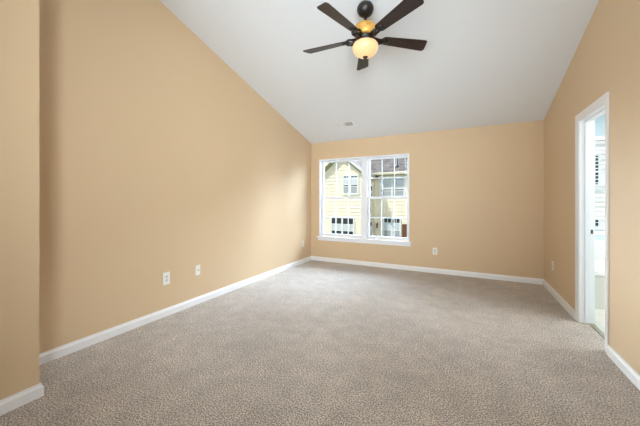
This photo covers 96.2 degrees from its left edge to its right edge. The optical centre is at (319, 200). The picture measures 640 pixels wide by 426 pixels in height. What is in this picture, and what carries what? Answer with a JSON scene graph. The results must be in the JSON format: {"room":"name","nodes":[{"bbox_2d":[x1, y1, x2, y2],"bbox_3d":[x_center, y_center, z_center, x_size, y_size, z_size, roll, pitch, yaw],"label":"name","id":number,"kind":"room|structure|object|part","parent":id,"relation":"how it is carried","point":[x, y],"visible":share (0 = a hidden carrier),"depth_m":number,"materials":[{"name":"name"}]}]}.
{"room":"empty bedroom","nodes":[
{"label":"empty bedroom","id":0,"kind":"room"},
{"bbox_2d":[0,0,38,399],"bbox_3d":[-2.423,-0.597,1.101,0.470,3.894,1.874,0,0,27],"label":"wall","id":1,"kind":"structure","parent":0,"point":[19,19],"depth_m":1.75,"materials":[{"name":"beige paint"}]},
{"bbox_2d":[39,0,310,353],"bbox_3d":[-1.319,-0.580,3.933,0.120,3.860,4.776,0,0,27],"label":"wall","id":2,"kind":"structure","parent":0,"point":[157,157],"depth_m":2.90,"materials":[{"name":"beige paint"}]},
{"bbox_2d":[0,256,311,415],"bbox_3d":[-1.404,1.208,3.094,0.487,0.083,6.350,0,0,27],"label":"baseboard","id":3,"kind":"structure","parent":2,"relation":"attached to","point":[47,356],"depth_m":2.61,"materials":[{"name":"white paint"}]},
{"bbox_2d":[163,271,169,284],"bbox_3d":[-1.663,0.847,3.112,0.008,0.134,0.080,0,0,27],"label":"power outlet","id":4,"kind":"object","parent":2,"relation":"attached to","point":[166,276],"visible":1,"depth_m":3.11,"materials":[{"name":"white plastic"}]},
{"bbox_2d":[195,265,199,275],"bbox_3d":[-1.474,0.845,3.474,0.018,0.120,0.066,0,0,27],"label":"outlet","id":5,"kind":"object","parent":2,"relation":"attached to","point":[197,267],"visible":1,"depth_m":3.47,"materials":[{"name":"white plastic"}]},
{"bbox_2d":[0,260,639,425],"bbox_3d":[0.091,1.310,2.280,4.129,0.120,6.490,0,0,27],"label":"floor","id":6,"kind":"structure","parent":0,"point":[312,342],"depth_m":2.17,"materials":[{"name":"carpet"}]},
{"bbox_2d":[159,0,598,143],"bbox_3d":[0.141,-1.921,2.333,4.171,1.548,6.630,0,0,27],"label":"ceiling","id":7,"kind":"structure","parent":0,"point":[481,62],"depth_m":3.46,"materials":[{"name":"white paint"}]},
{"bbox_2d":[335,121,354,127],"bbox_3d":[0.441,-1.343,5.084,0.330,0.051,0.165,0,0,27],"label":"ceiling vent","id":8,"kind":"object","parent":7,"relation":"in","point":[348,123],"visible":1,"depth_m":5.08,"materials":[{"name":"white metal"}]},
{"bbox_2d":[303,0,426,69],"bbox_3d":[0.402,-1.654,2.814,1.241,0.565,1.268,0,0,27],"label":"ceiling fan","id":9,"kind":"object","parent":7,"relation":"hanging from","point":[365,43],"visible":1,"depth_m":2.72,"materials":[{"name":"brown wood"}]},
{"bbox_3d":[0.066,-1.586,2.979,0.497,0.038,0.139,0,0,24],"label":"blade","id":10,"kind":"part","parent":9,"relation":"part of","materials":[{"name":"brown wood"}]},
{"bbox_3d":[0.168,-1.586,2.504,0.139,0.038,0.497,0,0,42],"label":"blade","id":11,"kind":"part","parent":9,"relation":"part of","materials":[{"name":"brown wood"}]},
{"bbox_3d":[0.486,-1.586,3.223,0.139,0.038,0.497,0,0,6],"label":"blade","id":12,"kind":"part","parent":9,"relation":"part of","materials":[{"name":"brown wood"}]},
{"bbox_3d":[0.444,-1.474,2.812,0.248,0.141,0.248,0,0,27],"label":"globe","id":13,"kind":"part","parent":9,"relation":"part of","materials":[{"name":"beige glass"}]},
{"bbox_3d":[0.652,-1.586,2.454,0.139,0.038,0.497,0,0,-30],"label":"blade","id":14,"kind":"part","parent":9,"relation":"part of","materials":[{"name":"brown wood"}]},
{"bbox_3d":[0.848,-1.586,2.899,0.497,0.038,0.139,0,0,-12],"label":"blade","id":15,"kind":"part","parent":9,"relation":"part of","materials":[{"name":"brown wood"}]},
{"bbox_2d":[311,114,604,278],"bbox_3d":[2.560,0.080,4.734,6.314,2.541,0.160,0,0,27],"label":"wall","id":16,"kind":"structure","parent":0,"point":[476,194],"depth_m":4.72,"materials":[{"name":"beige paint"}]},
{"bbox_2d":[317,153,411,246],"bbox_3d":[0.816,-0.009,5.587,1.885,1.663,0.195,0,0,27],"label":"window","id":17,"kind":"structure","parent":16,"relation":"in","point":[365,199],"depth_m":5.55,"materials":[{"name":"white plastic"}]},
{"bbox_3d":[0.441,0.334,5.812,0.888,0.801,0.032,0,0,27],"label":"sash","id":18,"kind":"part","parent":17,"relation":"part of","materials":[{"name":"white plastic"}]},
{"bbox_3d":[0.458,-0.419,5.845,0.888,0.793,0.032,0,0,27],"label":"sash","id":19,"kind":"part","parent":17,"relation":"part of","materials":[{"name":"clear glass"}]},
{"bbox_2d":[331,161,361,196],"bbox_3d":[0.459,-0.426,5.847,0.820,0.719,0.006,0,0,27],"label":"grille","id":20,"kind":"object","parent":17,"relation":"attached to","point":[336,179],"depth_m":5.86,"materials":[{"name":"white plastic"}]},
{"bbox_3d":[0.794,0.750,5.542,1.885,0.027,0.095,0,0,27],"label":"sill","id":21,"kind":"part","parent":17,"relation":"part of","materials":[{"name":"white plastic"}]},
{"bbox_3d":[1.271,0.334,5.392,0.773,0.801,0.032,0,0,27],"label":"sash","id":22,"kind":"part","parent":17,"relation":"part of","materials":[{"name":"clear glass"}]},
{"bbox_2d":[369,199,406,235],"bbox_3d":[1.272,0.331,5.394,0.705,0.707,0.006,0,0,27],"label":"grille","id":23,"kind":"object","parent":17,"relation":"attached to","point":[381,217],"depth_m":5.44,"materials":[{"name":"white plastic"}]},
{"bbox_3d":[1.288,-0.419,5.425,0.773,0.793,0.032,0,0,27],"label":"sash","id":24,"kind":"part","parent":17,"relation":"part of","materials":[{"name":"white plastic"}]},
{"bbox_2d":[370,158,405,196],"bbox_3d":[1.289,-0.426,5.426,0.705,0.719,0.006,0,0,27],"label":"grille","id":25,"kind":"object","parent":17,"relation":"attached to","point":[394,177],"depth_m":5.37,"materials":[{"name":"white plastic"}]},
{"bbox_2d":[311,256,542,284],"bbox_3d":[1.564,1.208,5.140,3.931,0.083,0.017,0,0,27],"label":"baseboard","id":26,"kind":"structure","parent":16,"relation":"attached to","point":[326,259],"depth_m":4.91,"materials":[{"name":"white paint"}]},
{"bbox_2d":[595,240,604,258],"bbox_3d":[4.382,0.685,3.714,2.141,0.270,0.012,0,0,27],"label":"trim","id":27,"kind":"structure","parent":16,"relation":"attached to","point":[599,244],"depth_m":3.97,"materials":[{"name":"white tile"}]},
{"bbox_2d":[595,136,604,234],"bbox_3d":[4.137,-0.205,3.915,1.120,1.370,0.156,0,0,27],"label":"window","id":28,"kind":"structure","parent":16,"relation":"in","point":[597,138],"depth_m":3.98,"materials":[{"name":"white plastic"}]},
{"bbox_2d":[595,140,604,229],"bbox_3d":[4.129,-0.207,3.900,0.984,1.242,0.056,0,0,27],"label":"window blind","id":29,"kind":"object","parent":28,"relation":"attached to","point":[596,142],"visible":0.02,"depth_m":4.00,"materials":[{"name":"white plastic"}]},
{"bbox_2d":[544,0,639,374],"bbox_3d":[1.939,-0.597,1.400,0.120,3.894,6.350,0,0,27],"label":"wall","id":30,"kind":"structure","parent":0,"point":[606,58],"depth_m":2.30,"materials":[{"name":"beige paint"}]},
{"bbox_2d":[543,279,574,318],"bbox_3d":[2.996,1.208,3.636,0.017,0.083,1.405,0,0,27],"label":"baseboard","id":31,"kind":"structure","parent":30,"relation":"attached to","point":[567,307],"depth_m":3.47,"materials":[{"name":"white paint"}]},
{"bbox_2d":[575,92,608,351],"bbox_3d":[2.566,0.185,2.636,0.142,2.130,0.768,0,0,27],"label":"door frame","id":32,"kind":"structure","parent":30,"relation":"in","point":[585,120],"depth_m":2.90,"materials":[{"name":"white paint"}]},
{"bbox_3d":[2.624,0.185,2.606,0.011,2.130,0.768,0,0,27],"label":"casing","id":33,"kind":"part","parent":32,"relation":"part of","materials":[{"name":"white paint"}]},
{"bbox_2d":[589,323,604,338],"bbox_3d":[2.603,1.272,2.617,0.047,0.056,0.652,0,0,27],"label":"threshold","id":34,"kind":"object","parent":30,"relation":"attached to","point":[594,326],"depth_m":2.74,"materials":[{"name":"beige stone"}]},
{"bbox_2d":[606,345,639,390],"bbox_3d":[1.387,1.208,0.461,0.017,0.083,4.177,0,0,27],"label":"baseboard","id":35,"kind":"structure","parent":30,"relation":"attached to","point":[633,376],"depth_m":2.08,"materials":[{"name":"white paint"}]},
{"bbox_2d":[595,309,604,332],"bbox_3d":[3.801,1.300,2.569,2.143,0.100,2.620,0,0,27],"label":"floor","id":36,"kind":"structure","parent":0,"point":[599,313],"depth_m":3.01,"materials":[{"name":"tile"}]},
{"bbox_2d":[595,259,604,309],"bbox_3d":[4.171,1.030,3.301,2.135,0.440,0.904,0,0,27],"label":"bathtub","id":37,"kind":"object","parent":36,"relation":"on","point":[599,263],"visible":0.12,"depth_m":3.30,"materials":[{"name":"grey tile"}]},
{"bbox_2d":[595,259,604,275],"bbox_3d":[4.171,1.000,3.301,2.135,0.380,0.904,0,0,27],"label":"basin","id":38,"kind":"object","parent":37,"relation":"in","point":[599,263],"depth_m":3.85,"materials":[{"name":"white ceramic"}]},
{"label":"outside","id":39,"kind":"structure","parent":0,"visible":0},
{"bbox_3d":[15.099,3.950,29.792,80.000,0.200,53.200,0,0,27],"label":"ground","id":40,"kind":"structure","parent":39,"visible":0},
{"bbox_2d":[324,145,604,237],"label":"window","id":41,"kind":"structure","parent":40,"relation":"on","point":[380,169],"depth_m":16.72,"materials":[{"name":"clear glass"}]},
{"bbox_3d":[0.977,1.568,16.815,0.620,0.374,0.030,0,0,27],"label":"pane","id":42,"kind":"part","parent":41,"relation":"part of","materials":[{"name":"white"}]},
{"bbox_3d":[0.977,1.206,16.815,0.620,0.351,0.030,0,0,27],"label":"pane","id":43,"kind":"part","parent":41,"relation":"part of","materials":[{"name":"clear glass"}]},
{"bbox_3d":[1.619,1.978,16.489,0.620,0.445,0.030,0,0,27],"label":"pane","id":44,"kind":"part","parent":41,"relation":"part of","materials":[{"name":"clear glass"}]},
{"bbox_3d":[1.619,1.568,16.489,0.620,0.374,0.030,0,0,27],"label":"pane","id":45,"kind":"part","parent":41,"relation":"part of","materials":[{"name":"white"}]},
{"bbox_3d":[1.619,1.206,16.489,0.620,0.351,0.030,0,0,27],"label":"pane","id":46,"kind":"part","parent":41,"relation":"part of","materials":[{"name":"clear glass"}]},
{"bbox_3d":[1.949,-0.604,16.322,0.360,0.388,0.030,0,0,27],"label":"pane","id":47,"kind":"part","parent":41,"relation":"part of","materials":[{"name":"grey glass"}]},
{"bbox_3d":[1.949,-1.094,16.322,0.360,0.398,0.030,0,0,27],"label":"pane","id":48,"kind":"part","parent":41,"relation":"part of","materials":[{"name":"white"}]},
{"bbox_3d":[3.916,-0.417,17.007,0.610,0.294,0.030,0,0,27],"label":"pane","id":49,"kind":"part","parent":41,"relation":"part of","materials":[{"name":"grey glass"}]},
{"bbox_3d":[3.916,-0.917,17.007,0.610,0.510,0.030,0,0,27],"label":"pane","id":50,"kind":"part","parent":41,"relation":"part of","materials":[{"name":"white"}]},
{"bbox_3d":[4.001,2.002,16.964,0.400,0.496,0.030,0,0,27],"label":"pane","id":51,"kind":"part","parent":41,"relation":"part of","materials":[{"name":"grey glass"}]},
{"bbox_3d":[4.001,1.542,16.964,0.400,0.425,0.030,0,0,27],"label":"pane","id":52,"kind":"part","parent":41,"relation":"part of","materials":[{"name":"white"}]},
{"bbox_3d":[4.447,2.002,16.738,0.400,0.496,0.030,0,0,27],"label":"pane","id":53,"kind":"part","parent":41,"relation":"part of","materials":[{"name":"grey glass"}]},
{"bbox_3d":[4.447,1.542,16.738,0.400,0.425,0.030,0,0,27],"label":"pane","id":54,"kind":"part","parent":41,"relation":"part of","materials":[{"name":"white"}]},
{"bbox_3d":[4.549,-0.417,16.686,0.610,0.294,0.030,0,0,27],"label":"pane","id":55,"kind":"part","parent":41,"relation":"part of","materials":[{"name":"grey glass"}]},
{"bbox_3d":[4.549,-0.917,16.686,0.610,0.510,0.030,0,0,27],"label":"pane","id":56,"kind":"part","parent":41,"relation":"part of","materials":[{"name":"white"}]},
{"bbox_3d":[5.234,2.455,16.367,1.080,2.190,0.070,0,0,27],"label":"door","id":57,"kind":"part","parent":41,"relation":"part of","materials":[{"name":"brown wood"}]},
{"bbox_3d":[11.485,-1.567,12.364,0.750,0.665,0.030,0,0,27],"label":"pane","id":58,"kind":"part","parent":41,"relation":"part of","materials":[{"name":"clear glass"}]}
]}

